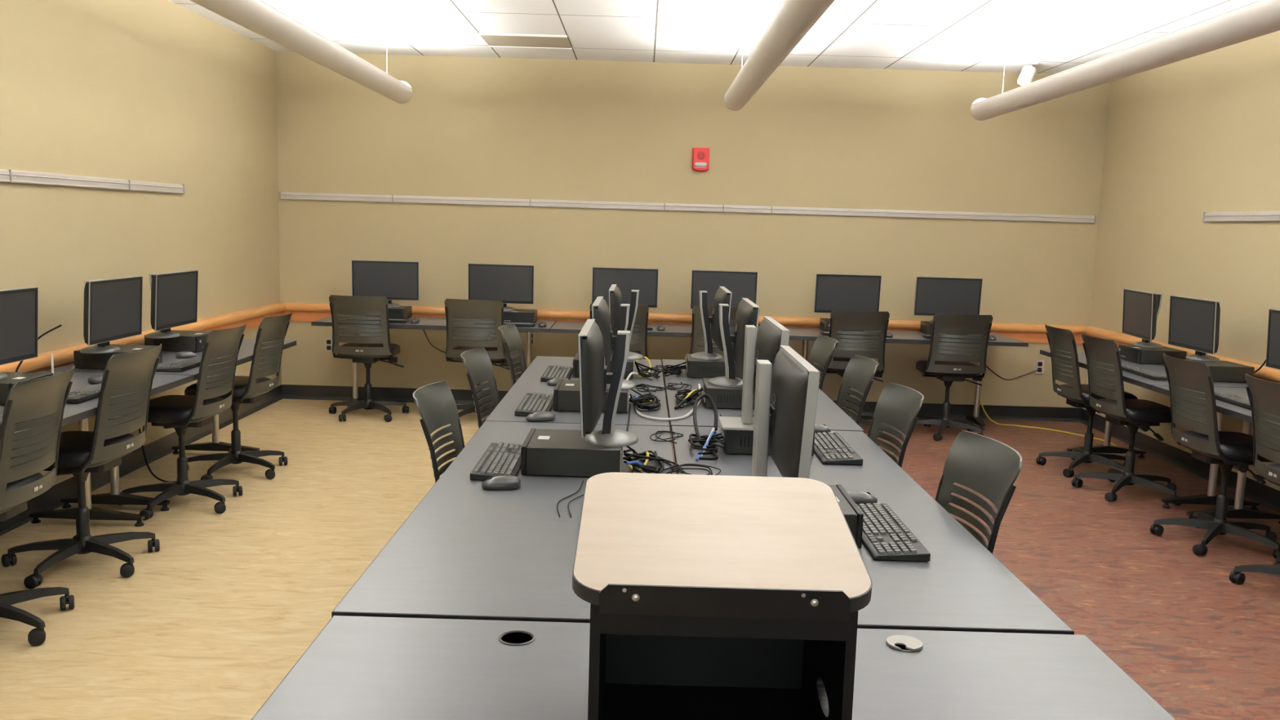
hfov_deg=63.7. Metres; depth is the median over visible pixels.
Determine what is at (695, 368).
desktop computer
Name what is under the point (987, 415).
cable
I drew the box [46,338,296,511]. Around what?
computer desk
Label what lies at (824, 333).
keyboard
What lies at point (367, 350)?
chair
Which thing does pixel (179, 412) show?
chair
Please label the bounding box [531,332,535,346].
wall socket
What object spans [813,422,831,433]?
mouse
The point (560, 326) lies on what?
computer desk
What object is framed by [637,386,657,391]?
cable
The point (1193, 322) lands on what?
monitor
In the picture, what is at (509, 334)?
chair
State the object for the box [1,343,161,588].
chair
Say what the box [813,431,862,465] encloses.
keyboard
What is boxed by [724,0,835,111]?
pendant lamp
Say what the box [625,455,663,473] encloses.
cable
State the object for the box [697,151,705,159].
grille
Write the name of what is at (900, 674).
table
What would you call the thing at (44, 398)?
chair
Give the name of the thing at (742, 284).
monitor
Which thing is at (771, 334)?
monitor
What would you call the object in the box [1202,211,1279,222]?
rail
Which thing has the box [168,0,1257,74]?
ceiling
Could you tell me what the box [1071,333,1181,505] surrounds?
chair
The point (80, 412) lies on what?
computer desk
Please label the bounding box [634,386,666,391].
cable
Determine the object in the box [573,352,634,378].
desktop computer
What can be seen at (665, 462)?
cable
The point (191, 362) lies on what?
keyboard
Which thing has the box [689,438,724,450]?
cable
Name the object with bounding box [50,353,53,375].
cable
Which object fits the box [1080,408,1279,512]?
baseboard
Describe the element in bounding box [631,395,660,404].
cable
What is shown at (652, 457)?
cable
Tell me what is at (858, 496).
mouse
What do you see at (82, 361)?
desktop computer
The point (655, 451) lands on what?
cable
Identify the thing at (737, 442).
desktop computer
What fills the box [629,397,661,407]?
cable
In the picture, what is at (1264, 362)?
cable
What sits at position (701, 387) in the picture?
cable
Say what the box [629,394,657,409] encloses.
cable
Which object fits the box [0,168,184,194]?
rail
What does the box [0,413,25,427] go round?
keyboard
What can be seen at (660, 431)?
cable
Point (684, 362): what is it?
cable
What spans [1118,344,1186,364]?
desktop computer
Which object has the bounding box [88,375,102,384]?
mouse
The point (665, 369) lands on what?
cable
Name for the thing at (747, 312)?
monitor
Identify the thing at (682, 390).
cable
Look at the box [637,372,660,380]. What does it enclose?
cable
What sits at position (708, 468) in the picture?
cable
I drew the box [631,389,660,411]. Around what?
cable
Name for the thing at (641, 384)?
cable
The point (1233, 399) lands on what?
keyboard
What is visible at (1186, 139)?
wall
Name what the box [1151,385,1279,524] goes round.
computer desk
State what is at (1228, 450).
chair
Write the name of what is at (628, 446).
cable
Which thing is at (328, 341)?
wall socket
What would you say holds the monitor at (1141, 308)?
on the desktop computer at (1137, 354)
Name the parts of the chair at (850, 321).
seat, frame, backrest, tension knob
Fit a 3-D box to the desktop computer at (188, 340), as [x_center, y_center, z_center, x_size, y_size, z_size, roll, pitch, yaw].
[-2.652,-0.111,5.976,0.312,0.093,0.292,2,8,0]
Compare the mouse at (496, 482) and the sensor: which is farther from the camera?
the sensor
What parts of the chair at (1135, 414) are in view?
backrest, frame, seat, tension knob, lever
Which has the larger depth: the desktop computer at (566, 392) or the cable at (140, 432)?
the cable at (140, 432)
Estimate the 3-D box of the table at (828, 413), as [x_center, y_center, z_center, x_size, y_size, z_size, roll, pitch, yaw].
[0.496,0.503,5.096,0.764,0.740,1.995,2,8,0]
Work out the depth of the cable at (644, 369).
5.28 m
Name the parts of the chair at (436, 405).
frame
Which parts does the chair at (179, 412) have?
seat, frame, backrest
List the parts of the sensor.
mounting plate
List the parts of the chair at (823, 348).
frame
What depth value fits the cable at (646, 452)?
3.29 m
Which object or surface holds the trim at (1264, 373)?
attached to the wall at (1186, 139)
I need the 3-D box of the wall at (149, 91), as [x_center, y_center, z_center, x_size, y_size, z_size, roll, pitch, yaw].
[-3.010,-0.340,2.840,0.120,2.797,11.140,2,8,0]
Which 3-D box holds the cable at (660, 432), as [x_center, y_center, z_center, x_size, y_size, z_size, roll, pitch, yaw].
[0.085,0.282,3.812,0.096,0.007,0.182,2,8,0]
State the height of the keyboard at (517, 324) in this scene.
0.026 m
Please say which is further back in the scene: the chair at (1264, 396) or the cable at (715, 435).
the chair at (1264, 396)
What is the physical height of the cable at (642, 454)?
0.054 m
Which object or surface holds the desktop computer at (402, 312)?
on the computer desk at (425, 322)
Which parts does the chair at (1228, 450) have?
backrest, frame, seat, tension knob, lever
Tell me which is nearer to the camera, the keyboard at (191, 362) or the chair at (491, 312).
the keyboard at (191, 362)
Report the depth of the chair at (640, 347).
7.59 m
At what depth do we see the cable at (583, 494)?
2.87 m
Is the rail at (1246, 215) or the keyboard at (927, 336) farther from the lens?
the keyboard at (927, 336)
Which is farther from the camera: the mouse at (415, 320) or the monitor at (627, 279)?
the monitor at (627, 279)
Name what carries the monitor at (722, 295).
on the desktop computer at (695, 368)
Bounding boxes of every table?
[251,615,590,719]
[331,421,675,622]
[484,355,669,426]
[662,359,864,432]
[671,426,1074,634]
[852,628,1176,719]
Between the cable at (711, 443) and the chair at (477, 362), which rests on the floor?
the chair at (477, 362)
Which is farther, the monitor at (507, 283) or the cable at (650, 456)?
the monitor at (507, 283)
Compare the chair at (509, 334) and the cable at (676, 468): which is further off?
the chair at (509, 334)
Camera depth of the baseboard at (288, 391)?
8.54 m
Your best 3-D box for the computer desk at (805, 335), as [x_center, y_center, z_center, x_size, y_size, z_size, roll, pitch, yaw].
[1.998,0.162,8.074,1.790,0.725,0.660,2,8,0]
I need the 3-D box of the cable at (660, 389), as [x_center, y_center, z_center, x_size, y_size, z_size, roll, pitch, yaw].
[0.057,0.132,4.947,0.096,0.009,0.181,1,8,-6]
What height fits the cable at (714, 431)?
0.053 m
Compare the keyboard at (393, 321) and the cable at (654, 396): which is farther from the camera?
the keyboard at (393, 321)
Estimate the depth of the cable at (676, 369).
5.41 m
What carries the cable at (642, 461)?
on the table at (467, 550)
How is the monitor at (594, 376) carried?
on the desktop computer at (550, 452)
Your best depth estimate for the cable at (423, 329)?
8.45 m
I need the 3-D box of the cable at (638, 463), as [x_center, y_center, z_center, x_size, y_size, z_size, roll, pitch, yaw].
[-0.011,0.328,3.219,0.018,0.040,0.114,5,8,25]
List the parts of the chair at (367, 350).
backrest, frame, seat, lever, tension knob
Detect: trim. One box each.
[0,302,285,373]
[281,302,1088,343]
[1084,325,1279,382]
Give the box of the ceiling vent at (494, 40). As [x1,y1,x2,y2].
[478,32,572,49]
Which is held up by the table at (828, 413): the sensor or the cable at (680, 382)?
the cable at (680, 382)
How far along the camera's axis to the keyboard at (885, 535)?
2.58 m
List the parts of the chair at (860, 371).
frame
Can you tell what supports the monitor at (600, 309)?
on the desktop computer at (566, 392)
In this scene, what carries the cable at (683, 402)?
on the table at (828, 413)
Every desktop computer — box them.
[0,371,53,404]
[73,344,162,368]
[144,329,210,351]
[365,306,411,319]
[503,309,537,323]
[520,427,622,476]
[553,378,629,413]
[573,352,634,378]
[684,353,742,378]
[702,377,755,408]
[718,413,814,456]
[819,318,863,332]
[828,484,863,548]
[920,320,963,334]
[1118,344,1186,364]
[1183,359,1254,382]
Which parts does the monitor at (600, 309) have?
pivot arm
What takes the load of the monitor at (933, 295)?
on the desktop computer at (926, 326)
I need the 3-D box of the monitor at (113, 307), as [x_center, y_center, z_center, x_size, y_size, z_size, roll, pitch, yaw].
[-2.672,-0.225,5.104,0.185,0.364,0.513,2,8,0]
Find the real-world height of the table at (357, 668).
0.743 m
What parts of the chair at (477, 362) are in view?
frame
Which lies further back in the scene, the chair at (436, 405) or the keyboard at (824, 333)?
the keyboard at (824, 333)
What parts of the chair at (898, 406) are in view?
frame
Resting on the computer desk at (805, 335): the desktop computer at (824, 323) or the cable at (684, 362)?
the desktop computer at (824, 323)
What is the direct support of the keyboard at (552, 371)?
on the table at (529, 381)
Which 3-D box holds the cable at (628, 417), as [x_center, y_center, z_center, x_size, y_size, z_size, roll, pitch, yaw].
[-0.045,0.232,4.176,0.009,0.007,0.620,2,8,0]
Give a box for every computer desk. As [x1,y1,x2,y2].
[0,370,193,526]
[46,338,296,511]
[311,315,556,411]
[550,320,759,352]
[785,327,1028,430]
[1040,349,1259,510]
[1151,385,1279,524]
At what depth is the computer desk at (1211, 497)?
5.89 m
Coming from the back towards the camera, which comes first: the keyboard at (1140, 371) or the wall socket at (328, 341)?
the wall socket at (328, 341)
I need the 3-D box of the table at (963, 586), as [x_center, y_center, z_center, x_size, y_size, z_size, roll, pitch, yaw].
[0.485,0.767,3.102,0.752,0.740,2.003,2,8,0]
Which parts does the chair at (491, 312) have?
backrest, frame, seat, lever, tension knob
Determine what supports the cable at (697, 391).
on the table at (828, 413)
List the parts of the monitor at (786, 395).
pivot arm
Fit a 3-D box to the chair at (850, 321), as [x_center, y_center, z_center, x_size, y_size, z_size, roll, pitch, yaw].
[1.577,0.071,7.838,0.583,0.942,0.640,2,8,0]
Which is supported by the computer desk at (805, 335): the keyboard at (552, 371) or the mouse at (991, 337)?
the mouse at (991, 337)
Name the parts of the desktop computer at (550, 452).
port panel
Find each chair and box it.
[0,365,75,645]
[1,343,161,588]
[118,323,246,520]
[184,311,292,479]
[328,294,408,422]
[413,381,464,483]
[444,298,509,422]
[460,346,499,427]
[497,323,526,385]
[590,302,648,359]
[689,305,737,355]
[808,335,838,390]
[818,310,889,431]
[835,354,879,424]
[867,382,924,466]
[915,313,992,440]
[935,431,1022,553]
[1035,324,1137,476]
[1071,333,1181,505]
[1150,352,1279,559]
[1229,373,1279,584]
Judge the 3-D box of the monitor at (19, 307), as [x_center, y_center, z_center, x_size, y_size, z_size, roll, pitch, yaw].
[-2.675,-0.103,4.182,0.185,0.364,0.513,2,8,0]
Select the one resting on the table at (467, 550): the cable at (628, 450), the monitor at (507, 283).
the cable at (628, 450)
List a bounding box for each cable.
[14,324,62,372]
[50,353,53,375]
[138,428,188,482]
[422,328,491,353]
[556,480,583,517]
[567,493,583,517]
[622,448,635,460]
[622,453,664,473]
[623,450,662,473]
[623,453,664,472]
[625,450,659,470]
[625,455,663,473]
[626,372,702,420]
[626,403,631,431]
[626,445,658,472]
[626,460,642,466]
[627,451,648,472]
[629,393,659,409]
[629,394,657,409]
[629,395,657,408]
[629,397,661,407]
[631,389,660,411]
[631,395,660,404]
[634,360,659,377]
[634,362,657,374]
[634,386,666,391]
[635,356,651,377]
[635,361,661,376]
[635,363,657,378]
[635,383,654,399]
[635,456,681,473]
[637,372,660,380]
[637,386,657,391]
[640,458,672,469]
[640,459,676,472]
[641,383,663,391]
[649,431,675,441]
[654,431,678,439]
[655,431,683,443]
[662,361,685,372]
[663,362,686,373]
[663,366,686,372]
[664,364,685,374]
[664,365,685,373]
[664,366,686,376]
[666,382,683,389]
[666,383,692,391]
[667,382,688,388]
[668,463,720,475]
[671,467,710,475]
[674,389,698,409]
[675,386,702,402]
[675,388,702,404]
[675,389,700,404]
[675,389,702,401]
[676,394,699,408]
[678,387,702,405]
[678,464,712,475]
[679,389,702,408]
[688,433,725,448]
[688,435,723,443]
[689,433,721,452]
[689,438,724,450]
[693,393,718,445]
[695,430,715,461]
[697,435,723,454]
[698,439,719,460]
[700,427,715,457]
[973,354,1039,380]
[980,396,1125,454]
[1253,359,1266,373]
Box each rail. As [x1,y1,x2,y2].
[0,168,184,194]
[279,191,1096,223]
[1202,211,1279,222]
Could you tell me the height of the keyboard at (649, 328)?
0.026 m
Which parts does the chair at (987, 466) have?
frame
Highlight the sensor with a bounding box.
[1017,62,1038,85]
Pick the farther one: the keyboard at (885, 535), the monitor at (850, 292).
the monitor at (850, 292)
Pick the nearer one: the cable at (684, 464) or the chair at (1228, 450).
the cable at (684, 464)
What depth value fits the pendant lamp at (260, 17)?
5.24 m
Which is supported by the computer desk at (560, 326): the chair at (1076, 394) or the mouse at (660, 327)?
the mouse at (660, 327)
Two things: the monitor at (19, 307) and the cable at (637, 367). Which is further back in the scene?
the cable at (637, 367)
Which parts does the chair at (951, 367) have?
seat, frame, backrest, lever, tension knob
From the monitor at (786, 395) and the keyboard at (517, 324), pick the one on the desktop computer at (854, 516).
the monitor at (786, 395)
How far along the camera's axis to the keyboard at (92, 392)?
4.32 m
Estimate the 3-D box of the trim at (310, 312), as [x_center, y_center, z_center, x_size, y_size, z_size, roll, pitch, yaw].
[0.364,-0.299,8.419,6.631,0.149,0.065,2,8,0]
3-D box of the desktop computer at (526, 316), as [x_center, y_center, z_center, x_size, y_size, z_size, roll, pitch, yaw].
[-0.969,-0.343,8.105,0.292,0.093,0.312,2,8,0]
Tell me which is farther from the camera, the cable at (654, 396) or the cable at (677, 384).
the cable at (677, 384)
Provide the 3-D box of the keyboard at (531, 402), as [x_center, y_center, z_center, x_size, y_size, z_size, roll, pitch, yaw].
[-0.436,0.184,4.363,0.134,0.026,0.444,2,8,0]
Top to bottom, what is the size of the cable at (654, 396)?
0.041 m
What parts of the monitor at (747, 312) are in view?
pivot arm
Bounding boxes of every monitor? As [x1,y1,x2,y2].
[0,286,38,379]
[80,275,142,353]
[145,270,198,338]
[351,259,419,307]
[467,262,533,311]
[577,319,638,447]
[591,266,658,307]
[591,296,635,390]
[608,284,644,360]
[690,269,757,309]
[690,286,732,359]
[707,297,759,386]
[718,315,790,431]
[751,345,820,478]
[813,273,881,313]
[913,275,982,323]
[1122,288,1163,347]
[1168,295,1220,361]
[1265,308,1279,369]
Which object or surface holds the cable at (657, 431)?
on the table at (467, 550)
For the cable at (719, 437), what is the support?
on the table at (963, 586)
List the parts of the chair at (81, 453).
seat, frame, backrest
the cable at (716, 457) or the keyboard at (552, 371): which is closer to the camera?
the cable at (716, 457)
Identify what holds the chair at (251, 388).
on the floor
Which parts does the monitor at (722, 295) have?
pivot arm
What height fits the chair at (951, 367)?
0.942 m
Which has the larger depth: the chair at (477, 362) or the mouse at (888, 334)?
the mouse at (888, 334)
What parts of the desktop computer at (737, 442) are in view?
port panel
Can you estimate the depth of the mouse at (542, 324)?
7.80 m
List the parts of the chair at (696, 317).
frame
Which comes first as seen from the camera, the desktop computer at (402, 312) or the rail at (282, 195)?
the desktop computer at (402, 312)
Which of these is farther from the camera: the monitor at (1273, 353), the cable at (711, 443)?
the monitor at (1273, 353)
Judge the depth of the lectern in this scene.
1.54 m
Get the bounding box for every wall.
[0,0,281,485]
[275,51,1110,408]
[1081,30,1279,490]
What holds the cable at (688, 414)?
on the table at (529, 381)
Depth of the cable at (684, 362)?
5.41 m
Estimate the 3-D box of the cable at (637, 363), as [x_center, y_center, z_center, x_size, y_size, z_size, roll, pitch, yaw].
[0.054,0.049,5.337,0.122,0.053,0.226,0,8,-14]
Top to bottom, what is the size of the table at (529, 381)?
0.740 m
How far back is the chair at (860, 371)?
4.75 m
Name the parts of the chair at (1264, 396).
frame, backrest, seat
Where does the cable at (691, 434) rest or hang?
on the table at (963, 586)
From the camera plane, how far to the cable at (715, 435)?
3.66 m
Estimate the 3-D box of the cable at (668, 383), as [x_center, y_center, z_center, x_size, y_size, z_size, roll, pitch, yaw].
[0.187,0.126,5.015,0.103,0.008,0.170,2,8,0]
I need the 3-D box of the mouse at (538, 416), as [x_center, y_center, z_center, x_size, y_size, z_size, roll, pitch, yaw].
[-0.393,0.221,4.065,0.116,0.036,0.062,0,8,-15]
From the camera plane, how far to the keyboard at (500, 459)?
3.26 m
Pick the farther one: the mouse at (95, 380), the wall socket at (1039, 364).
the wall socket at (1039, 364)
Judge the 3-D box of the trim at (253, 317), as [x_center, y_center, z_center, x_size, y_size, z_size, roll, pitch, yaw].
[-2.936,0.321,2.988,0.065,0.149,11.020,2,8,0]
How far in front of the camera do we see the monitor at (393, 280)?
8.01 m
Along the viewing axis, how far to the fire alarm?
8.23 m
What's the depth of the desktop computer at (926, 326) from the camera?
8.08 m
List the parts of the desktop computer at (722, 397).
port panel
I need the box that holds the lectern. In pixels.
[572,472,872,719]
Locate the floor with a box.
[0,399,1279,719]
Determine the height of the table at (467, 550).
0.740 m
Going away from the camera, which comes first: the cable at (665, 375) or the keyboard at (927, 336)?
the cable at (665, 375)
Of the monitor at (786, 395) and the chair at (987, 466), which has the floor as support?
the chair at (987, 466)
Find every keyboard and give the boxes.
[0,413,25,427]
[66,382,130,403]
[155,356,214,372]
[346,319,408,323]
[470,442,522,479]
[474,322,535,327]
[514,392,553,415]
[540,364,573,382]
[633,326,653,330]
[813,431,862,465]
[820,331,879,335]
[856,502,930,561]
[922,334,964,338]
[1121,365,1167,380]
[1213,391,1251,409]
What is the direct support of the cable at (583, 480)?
on the table at (467, 550)
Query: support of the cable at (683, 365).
on the table at (828, 413)
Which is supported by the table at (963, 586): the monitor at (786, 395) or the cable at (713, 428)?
the cable at (713, 428)
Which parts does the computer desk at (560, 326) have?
support rail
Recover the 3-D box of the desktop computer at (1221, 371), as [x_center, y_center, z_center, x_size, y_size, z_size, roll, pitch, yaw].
[3.334,0.063,5.993,0.312,0.093,0.292,2,8,0]
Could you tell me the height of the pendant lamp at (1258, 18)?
0.453 m
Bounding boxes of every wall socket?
[324,337,332,351]
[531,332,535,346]
[1035,360,1044,373]
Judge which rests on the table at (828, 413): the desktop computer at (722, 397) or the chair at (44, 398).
the desktop computer at (722, 397)
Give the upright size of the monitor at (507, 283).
0.364 m
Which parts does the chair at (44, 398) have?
seat, frame, backrest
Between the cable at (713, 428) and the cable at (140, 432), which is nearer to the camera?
the cable at (713, 428)
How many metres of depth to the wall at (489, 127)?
8.31 m
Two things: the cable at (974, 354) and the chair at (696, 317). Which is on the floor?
the chair at (696, 317)
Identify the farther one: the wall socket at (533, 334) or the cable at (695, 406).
the wall socket at (533, 334)
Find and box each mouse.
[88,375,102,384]
[175,351,198,358]
[410,317,419,323]
[481,475,520,490]
[525,411,555,422]
[538,321,546,327]
[546,377,569,386]
[657,324,665,330]
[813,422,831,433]
[845,489,877,505]
[886,331,893,337]
[988,334,996,340]
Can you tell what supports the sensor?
hanging from the ceiling
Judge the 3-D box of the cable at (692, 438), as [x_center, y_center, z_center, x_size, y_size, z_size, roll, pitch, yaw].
[0.224,0.282,3.657,0.096,0.029,0.182,0,8,-15]
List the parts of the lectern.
panel, panel, panel, rail, panel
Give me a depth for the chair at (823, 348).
5.58 m
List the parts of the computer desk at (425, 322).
support rail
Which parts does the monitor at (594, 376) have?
pivot arm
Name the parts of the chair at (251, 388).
seat, frame, backrest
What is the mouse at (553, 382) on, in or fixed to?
on the table at (529, 381)
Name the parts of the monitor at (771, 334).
pivot arm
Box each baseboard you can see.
[0,384,283,535]
[281,384,1081,422]
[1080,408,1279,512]
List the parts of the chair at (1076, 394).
backrest, frame, seat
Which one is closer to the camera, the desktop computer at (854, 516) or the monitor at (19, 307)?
the desktop computer at (854, 516)
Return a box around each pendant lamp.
[189,0,412,103]
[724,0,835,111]
[970,0,1279,120]
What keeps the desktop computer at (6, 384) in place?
on the computer desk at (80, 412)
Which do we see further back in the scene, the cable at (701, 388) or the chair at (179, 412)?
the chair at (179, 412)
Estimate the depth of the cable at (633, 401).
4.34 m
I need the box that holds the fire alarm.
[692,147,709,172]
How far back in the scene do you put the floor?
4.51 m
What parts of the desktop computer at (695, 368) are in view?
port panel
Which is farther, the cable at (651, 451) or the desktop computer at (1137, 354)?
the desktop computer at (1137, 354)
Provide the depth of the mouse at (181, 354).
5.60 m
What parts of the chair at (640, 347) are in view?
seat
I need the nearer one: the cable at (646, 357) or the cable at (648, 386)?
the cable at (648, 386)
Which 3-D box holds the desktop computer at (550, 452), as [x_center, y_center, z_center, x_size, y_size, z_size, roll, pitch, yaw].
[-0.213,0.297,3.313,0.312,0.093,0.292,2,8,0]
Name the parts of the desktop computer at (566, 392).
port panel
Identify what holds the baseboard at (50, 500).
attached to the wall at (149, 91)
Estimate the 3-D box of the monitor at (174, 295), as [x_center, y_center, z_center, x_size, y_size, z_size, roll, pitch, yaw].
[-2.670,-0.313,5.768,0.185,0.364,0.513,2,8,0]
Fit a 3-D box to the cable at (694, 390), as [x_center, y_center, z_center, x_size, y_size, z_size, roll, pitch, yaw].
[0.210,0.169,4.519,0.048,0.053,0.210,6,9,30]
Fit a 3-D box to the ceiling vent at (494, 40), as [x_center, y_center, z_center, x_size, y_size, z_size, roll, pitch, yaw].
[-0.807,-2.278,7.368,0.610,0.012,0.514,2,8,0]
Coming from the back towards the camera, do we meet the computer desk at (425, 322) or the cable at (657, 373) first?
the computer desk at (425, 322)
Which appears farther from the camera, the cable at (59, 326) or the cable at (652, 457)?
the cable at (59, 326)
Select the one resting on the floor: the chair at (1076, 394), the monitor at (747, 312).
the chair at (1076, 394)
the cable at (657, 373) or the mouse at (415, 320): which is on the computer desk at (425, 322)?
the mouse at (415, 320)
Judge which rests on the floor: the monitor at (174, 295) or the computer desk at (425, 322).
the computer desk at (425, 322)
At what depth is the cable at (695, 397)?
4.50 m
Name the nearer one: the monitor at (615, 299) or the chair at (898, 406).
the chair at (898, 406)
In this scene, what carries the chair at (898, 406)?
on the floor
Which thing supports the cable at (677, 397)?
on the table at (828, 413)
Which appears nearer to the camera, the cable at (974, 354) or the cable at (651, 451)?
the cable at (651, 451)

